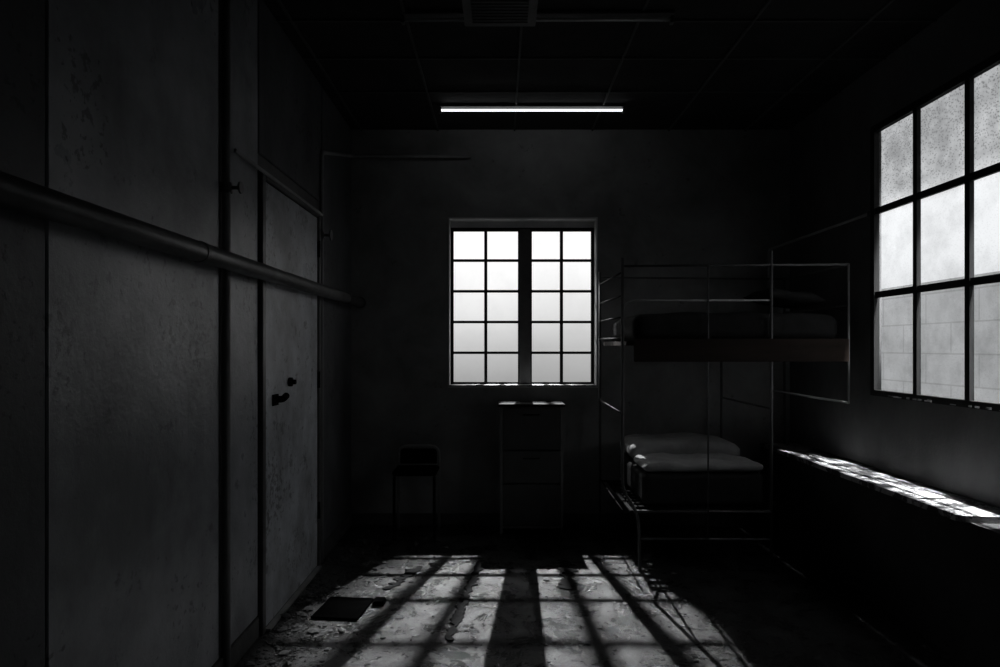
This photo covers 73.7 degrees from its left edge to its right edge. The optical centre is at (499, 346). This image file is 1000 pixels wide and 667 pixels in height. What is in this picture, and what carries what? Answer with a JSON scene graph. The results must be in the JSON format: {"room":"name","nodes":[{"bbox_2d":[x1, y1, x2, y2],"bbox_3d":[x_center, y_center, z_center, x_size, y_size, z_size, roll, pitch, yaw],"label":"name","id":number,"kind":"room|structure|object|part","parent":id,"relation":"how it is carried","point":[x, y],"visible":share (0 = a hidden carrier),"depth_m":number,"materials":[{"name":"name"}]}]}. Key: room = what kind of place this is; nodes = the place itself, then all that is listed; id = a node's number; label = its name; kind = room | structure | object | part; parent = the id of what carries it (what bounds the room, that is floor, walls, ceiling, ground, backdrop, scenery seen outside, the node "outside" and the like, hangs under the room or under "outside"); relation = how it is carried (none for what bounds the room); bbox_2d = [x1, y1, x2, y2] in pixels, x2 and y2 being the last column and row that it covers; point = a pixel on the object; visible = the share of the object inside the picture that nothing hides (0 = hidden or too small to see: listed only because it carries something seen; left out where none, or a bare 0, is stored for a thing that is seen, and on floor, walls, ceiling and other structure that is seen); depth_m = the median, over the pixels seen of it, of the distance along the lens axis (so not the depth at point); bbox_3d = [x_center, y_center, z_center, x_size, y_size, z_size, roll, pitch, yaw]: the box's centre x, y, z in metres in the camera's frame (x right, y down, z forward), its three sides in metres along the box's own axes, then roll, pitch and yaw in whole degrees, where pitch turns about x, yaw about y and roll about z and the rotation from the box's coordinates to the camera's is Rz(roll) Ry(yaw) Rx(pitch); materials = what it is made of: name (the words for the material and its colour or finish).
{"room":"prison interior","nodes":[
{"label":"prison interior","id":0,"kind":"room"},
{"bbox_2d":[219,0,318,656],"bbox_3d":[-1.290,-0.150,2.070,0.300,3.000,6.340,0,0,0],"label":"wall","id":1,"kind":"structure","parent":0,"point":[262,162],"depth_m":2.72,"materials":[{"name":"paint"}]},
{"bbox_2d":[0,0,44,666],"bbox_3d":[-1.133,-0.199,0.476,0.014,2.898,2.352,0,0,0],"label":"wall panel","id":2,"kind":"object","parent":1,"relation":"attached to","point":[22,22],"depth_m":1.57,"materials":[{"name":"metal"}]},
{"bbox_2d":[45,0,218,666],"bbox_3d":[-1.133,-0.199,2.165,0.014,2.898,1.010,0,0,0],"label":"wall panel","id":3,"kind":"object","parent":1,"relation":"attached to","point":[132,86],"depth_m":2.03,"materials":[{"name":"metal"}]},
{"bbox_2d":[0,171,365,308],"bbox_3d":[-1.071,-0.335,2.179,0.113,0.086,5.758,0,0,0],"label":"pipe","id":4,"kind":"object","parent":1,"relation":"attached to","point":[18,194],"visible":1,"depth_m":1.88,"materials":[{"name":"grey metal"}]},
{"bbox_2d":[219,0,243,666],"bbox_3d":[-1.099,-0.148,2.720,0.090,2.993,0.051,0,0,0],"label":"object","id":5,"kind":"object","parent":1,"relation":"attached to","point":[226,187],"visible":1,"depth_m":2.71,"materials":[{"name":"black metal"}]},
{"bbox_2d":[231,0,257,643],"bbox_3d":[-1.133,-0.199,2.930,0.014,2.898,0.340,0,0,0],"label":"wall panel","id":6,"kind":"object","parent":1,"relation":"attached to","point":[244,13],"depth_m":2.93,"materials":[{"name":"metal"}]},
{"bbox_2d":[234,149,322,635],"bbox_3d":[-1.101,0.255,3.450,0.079,2.190,1.360,0,0,0],"label":"door","id":7,"kind":"structure","parent":1,"relation":"in","point":[289,226],"depth_m":3.48,"materials":[{"name":"metal"}]},
{"bbox_3d":[-1.124,0.255,3.623,0.032,2.190,1.015,0,0,0],"label":"frame","id":8,"kind":"part","parent":7,"relation":"part of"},
{"bbox_3d":[-1.129,0.274,3.623,0.022,2.128,0.915,0,0,0],"label":"panel","id":9,"kind":"part","parent":7,"relation":"part of","materials":[{"name":"metal"}]},
{"bbox_2d":[212,513,351,666],"bbox_3d":[-1.130,1.302,2.175,0.020,0.095,5.750,0,0,0],"label":"baseboard","id":10,"kind":"structure","parent":1,"relation":"attached to","point":[240,646],"depth_m":3.01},
{"bbox_2d":[258,0,320,201],"bbox_3d":[-1.133,-1.279,3.660,0.014,0.738,1.090,0,0,0],"label":"wall panel","id":11,"kind":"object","parent":1,"relation":"attached to","point":[289,93],"depth_m":3.52,"materials":[{"name":"metal"}]},
{"bbox_2d":[321,87,350,540],"bbox_3d":[-1.133,-0.199,4.635,0.014,2.898,0.830,0,0,0],"label":"wall panel","id":12,"kind":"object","parent":1,"relation":"attached to","point":[335,132],"depth_m":4.62,"materials":[{"name":"metal"}]},
{"bbox_2d":[319,150,470,562],"bbox_3d":[-0.679,-0.052,4.594,0.919,2.801,0.907,0,0,0],"label":"riser pipe","id":13,"kind":"object","parent":1,"relation":"attached to","point":[323,152],"visible":0.94,"depth_m":4.17,"materials":[{"name":"black metal"}]},
{"bbox_2d":[351,130,789,524],"bbox_3d":[0.560,-0.150,5.150,3.400,3.000,0.180,0,0,0],"label":"wall","id":14,"kind":"structure","parent":0,"point":[657,197],"depth_m":5.06,"materials":[{"name":"paint"}]},
{"bbox_2d":[450,221,595,385],"bbox_3d":[0.173,-0.338,5.135,1.113,1.271,0.150,0,0,0],"label":"window","id":15,"kind":"structure","parent":14,"relation":"in","point":[524,229],"depth_m":5.18,"materials":[{"name":"black metal"}]},
{"bbox_3d":[0.173,0.293,5.115,1.113,0.010,0.111,0,0,0],"label":"sill","id":16,"kind":"part","parent":15,"relation":"part of","materials":[{"name":"paint"}]},
{"bbox_2d":[448,217,597,387],"bbox_3d":[0.173,-0.338,5.148,1.137,1.295,0.184,0,0,0],"label":"trim","id":17,"kind":"structure","parent":14,"relation":"attached to","point":[595,219],"depth_m":5.06,"materials":[{"name":"paint"}]},
{"bbox_2d":[352,513,758,524],"bbox_3d":[0.420,1.305,5.053,3.080,0.090,0.015,0,0,0],"label":"baseboard","id":18,"kind":"structure","parent":14,"relation":"attached to","point":[357,518],"depth_m":5.04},
{"bbox_2d":[234,525,966,666],"bbox_3d":[0.530,1.450,2.070,3.940,0.200,6.340,0,0,0],"label":"floor","id":19,"kind":"structure","parent":0,"point":[821,620],"depth_m":3.48,"materials":[{"name":"grey concrete"}]},
{"bbox_2d":[311,596,386,620],"bbox_3d":[-0.766,1.335,3.422,0.318,0.023,0.272,0,0,7],"label":"metal plate","id":20,"kind":"object","parent":19,"relation":"on","point":[334,608],"visible":1,"depth_m":3.42,"materials":[{"name":"black metal"}]},
{"bbox_2d":[382,566,422,589],"bbox_3d":[-0.564,1.344,3.898,0.096,0.007,0.429,0,0,19],"label":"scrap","id":21,"kind":"object","parent":19,"relation":"on","point":[409,573],"visible":1,"depth_m":3.89,"materials":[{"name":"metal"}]},
{"bbox_2d":[392,444,440,539],"bbox_3d":[-0.600,1.034,4.790,0.322,0.629,0.281,0,0,0],"label":"chair","id":22,"kind":"object","parent":19,"relation":"on","point":[404,456],"visible":1,"depth_m":4.91,"materials":[{"name":"metal"}]},
{"bbox_3d":[-0.740,1.127,4.660,0.020,0.443,0.020,0,0,0],"label":"leg","id":23,"kind":"part","parent":22,"relation":"part of","materials":[{"name":"metal"}]},
{"bbox_3d":[-0.600,0.884,4.778,0.310,0.039,0.256,0,0,0],"label":"seat","id":24,"kind":"part","parent":22,"relation":"part of","materials":[{"name":"black"}]},
{"bbox_3d":[-0.600,0.805,4.921,0.270,0.110,0.013,0,0,0],"label":"backrest","id":25,"kind":"part","parent":22,"relation":"part of","materials":[{"name":"metal"}]},
{"bbox_3d":[-0.460,1.127,4.660,0.020,0.443,0.020,0,0,0],"label":"leg","id":26,"kind":"part","parent":22,"relation":"part of","materials":[{"name":"metal"}]},
{"bbox_2d":[445,560,483,640],"bbox_3d":[-0.177,1.344,3.626,0.077,0.007,1.158,0,0,7],"label":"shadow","id":27,"kind":"object","parent":19,"relation":"on","point":[457,617],"visible":1,"depth_m":3.48,"materials":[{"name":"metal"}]},
{"bbox_2d":[243,529,801,666],"bbox_3d":[0.100,1.342,3.705,2.415,0.038,2.425,0,0,0],"label":"rubble","id":28,"kind":"object","parent":19,"relation":"on","point":[335,587],"visible":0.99,"depth_m":3.43,"materials":[{"name":"paint"}]},
{"bbox_2d":[498,401,564,533],"bbox_3d":[0.228,0.880,4.907,0.479,0.940,0.272,0,0,0],"label":"base cabinet","id":29,"kind":"object","parent":19,"relation":"on","point":[531,432],"visible":1,"depth_m":4.79,"materials":[{"name":"laminate"}]},
{"bbox_3d":[0.228,0.588,4.802,0.409,0.305,0.014,0,0,0],"label":"drawer","id":30,"kind":"part","parent":29,"relation":"part of","materials":[{"name":"laminate"}]},
{"bbox_3d":[0.228,0.865,4.802,0.409,0.230,0.014,0,0,0],"label":"drawer","id":31,"kind":"part","parent":29,"relation":"part of","materials":[{"name":"laminate"}]},
{"bbox_3d":[0.228,1.137,4.802,0.409,0.295,0.014,0,0,0],"label":"cabinet door","id":32,"kind":"part","parent":29,"relation":"part of","materials":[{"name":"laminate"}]},
{"bbox_2d":[557,560,578,589],"bbox_3d":[0.402,1.343,3.949,0.136,0.007,0.503,0,0,6],"label":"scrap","id":33,"kind":"object","parent":19,"relation":"on","point":[568,583],"visible":1,"depth_m":3.93,"materials":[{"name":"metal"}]},
{"bbox_2d":[599,250,849,571],"bbox_3d":[1.413,0.384,4.444,1.374,1.928,0.932,0,0,0],"label":"bunk bed","id":34,"kind":"object","parent":19,"relation":"on","point":[771,350],"visible":0.91,"depth_m":3.99,"materials":[{"name":"metal"}]},
{"bbox_3d":[0.735,0.399,4.900,0.019,1.898,0.019,0,0,0],"label":"bed post","id":35,"kind":"part","parent":34,"relation":"part of","materials":[{"name":"metal"}]},
{"bbox_3d":[0.787,0.407,4.000,0.124,1.883,0.019,0,0,0],"label":"bed post","id":36,"kind":"part","parent":34,"relation":"part of","materials":[{"name":"metal"}]},
{"bbox_2d":[619,452,762,504],"bbox_3d":[1.232,0.861,4.447,0.735,0.205,0.847,0,0,0],"label":"mattress","id":37,"kind":"object","parent":34,"relation":"on","point":[662,487],"visible":0.62,"depth_m":4.03,"materials":[{"name":"fabric"}]},
{"bbox_2d":[620,432,739,458],"bbox_3d":[1.232,0.686,4.625,0.735,0.143,0.474,0,0,0],"label":"blanket","id":38,"kind":"object","parent":37,"relation":"on","point":[681,442],"visible":0.79,"depth_m":4.42,"materials":[{"name":"grey fabric"}]},
{"bbox_2d":[634,452,762,471],"bbox_3d":[1.235,0.721,4.198,0.730,0.073,0.362,0,0,0],"label":"blanket","id":39,"kind":"object","parent":37,"relation":"on","point":[653,462],"visible":1,"depth_m":4.04,"materials":[{"name":"grey fabric"}]},
{"bbox_3d":[1.413,-0.505,4.900,1.355,0.024,0.014,0,0,0],"label":"guard rail","id":40,"kind":"part","parent":34,"relation":"part of","materials":[{"name":"metal"}]},
{"bbox_3d":[1.179,-0.188,4.000,0.899,0.196,0.012,0,0,0],"label":"guard rail","id":41,"kind":"part","parent":34,"relation":"part of","materials":[{"name":"metal"}]},
{"bbox_3d":[1.214,0.988,4.000,0.828,0.021,0.016,0,0,0],"label":"bed rail","id":42,"kind":"part","parent":34,"relation":"part of","materials":[{"name":"metal"}]},
{"bbox_3d":[1.234,1.153,4.000,0.788,0.019,0.014,0,0,0],"label":"bed rail","id":43,"kind":"part","parent":34,"relation":"part of","materials":[{"name":"metal"}]},
{"bbox_3d":[1.628,0.674,4.900,0.019,1.348,0.019,0,0,0],"label":"bed post","id":44,"kind":"part","parent":34,"relation":"part of","materials":[{"name":"metal"}]},
{"bbox_2d":[612,312,836,340],"bbox_3d":[1.435,-0.127,4.445,1.250,0.179,0.833,0,0,0],"label":"mattress","id":45,"kind":"object","parent":34,"relation":"on","point":[677,325],"visible":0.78,"depth_m":4.03,"materials":[{"name":"fabric"}]},
{"bbox_2d":[743,288,826,307],"bbox_3d":[1.839,-0.315,4.333,0.358,0.118,0.431,0,0,0],"label":"pillow","id":46,"kind":"object","parent":45,"relation":"on","point":[782,298],"visible":0.89,"depth_m":4.16,"materials":[{"name":"fabric"}]},
{"bbox_3d":[1.413,-0.490,4.000,1.355,0.024,0.014,0,0,0],"label":"guard rail","id":47,"kind":"part","parent":34,"relation":"part of","materials":[{"name":"metal"}]},
{"bbox_3d":[1.628,0.370,4.450,0.012,0.012,0.900,0,0,0],"label":"bed rail","id":48,"kind":"part","parent":34,"relation":"part of","materials":[{"name":"metal"}]},
{"bbox_3d":[1.628,0.384,4.000,0.019,1.928,0.019,0,0,0],"label":"bed post","id":49,"kind":"part","parent":34,"relation":"part of","materials":[{"name":"metal"}]},
{"bbox_3d":[2.090,0.104,4.900,0.019,1.209,0.019,0,0,0],"label":"bed post","id":50,"kind":"part","parent":34,"relation":"part of","materials":[{"name":"metal"}]},
{"bbox_3d":[1.859,0.297,4.000,0.464,0.089,0.014,0,0,0],"label":"bed rail","id":51,"kind":"part","parent":34,"relation":"part of","materials":[{"name":"metal"}]},
{"bbox_3d":[2.090,-0.081,4.000,0.016,0.838,0.016,0,0,0],"label":"bed post","id":52,"kind":"part","parent":34,"relation":"part of","materials":[{"name":"metal"}]},
{"bbox_2d":[276,0,936,130],"bbox_3d":[0.537,-1.644,2.130,3.324,0.012,5.859,0,0,0],"label":"trim","id":53,"kind":"structure","parent":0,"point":[871,19],"depth_m":3.79,"materials":[{"name":"black metal"}]},
{"bbox_2d":[263,0,961,129],"bbox_3d":[0.410,-1.750,2.070,3.700,0.200,6.340,0,0,0],"label":"ceiling","id":54,"kind":"structure","parent":0,"point":[372,111],"depth_m":3.84,"materials":[{"name":"grey paint"}]},
{"bbox_2d":[462,0,537,25],"bbox_3d":[0.000,-1.593,3.050,0.340,0.115,0.320,0,0,0],"label":"ceiling box","id":55,"kind":"object","parent":54,"relation":"attached to","point":[475,12],"visible":1,"depth_m":3.07,"materials":[{"name":"grey metal"}]},
{"bbox_2d":[439,104,624,113],"bbox_3d":[0.217,-1.622,4.550,1.265,0.055,0.060,0,0,0],"label":"tube light","id":56,"kind":"object","parent":54,"relation":"attached to","point":[443,107],"visible":1,"depth_m":4.54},
{"bbox_2d":[401,10,674,24],"bbox_3d":[0.185,-1.622,3.290,1.340,0.055,0.060,0,0,0],"label":"tube light","id":57,"kind":"object","parent":54,"relation":"attached to","point":[408,15],"visible":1,"depth_m":3.28,"materials":[{"name":"black metal"}]},
{"bbox_2d":[790,0,999,507],"bbox_3d":[2.230,-0.150,2.130,0.060,3.000,5.860,0,0,0],"label":"wall","id":58,"kind":"structure","parent":0,"point":[953,449],"depth_m":4.05,"materials":[{"name":"paint"}]},
{"bbox_2d":[760,447,999,666],"bbox_3d":[2.087,1.044,2.130,0.225,0.612,5.860,0,0,0],"label":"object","id":59,"kind":"structure","parent":58,"relation":"attached to","point":[938,575],"depth_m":3.30,"materials":[{"name":"paint"}]},
{"bbox_2d":[760,443,999,522],"bbox_3d":[2.062,0.724,3.850,0.273,0.027,2.160,0,0,0],"label":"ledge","id":60,"kind":"structure","parent":58,"relation":"attached to","point":[955,507],"depth_m":3.42,"materials":[{"name":"paint"}]},
{"bbox_2d":[768,51,999,411],"bbox_3d":[2.108,-0.507,3.826,0.236,1.585,2.292,0,0,0],"label":"window","id":61,"kind":"structure","parent":58,"relation":"in","point":[966,78],"depth_m":3.49,"materials":[{"name":"black metal"}]},
{"bbox_3d":[2.098,-0.394,4.457,0.026,0.828,1.043,0,0,-11],"label":"wall rail","id":62,"kind":"part","parent":61,"relation":"part of","materials":[{"name":"black metal"}]},
{"bbox_3d":[2.213,-0.507,3.315,0.003,1.565,1.250,0,0,0],"label":"glass","id":63,"kind":"part","parent":61,"relation":"part of","materials":[{"name":"glass"}]},
{"label":"outside","id":64,"kind":"structure","parent":0,"visible":0},
{"bbox_2d":[881,271,999,402],"bbox_3d":[4.700,0.825,6.500,0.200,3.050,11.000,0,0,0],"label":"wall","id":65,"kind":"structure","parent":64,"point":[942,311],"depth_m":6.91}
]}

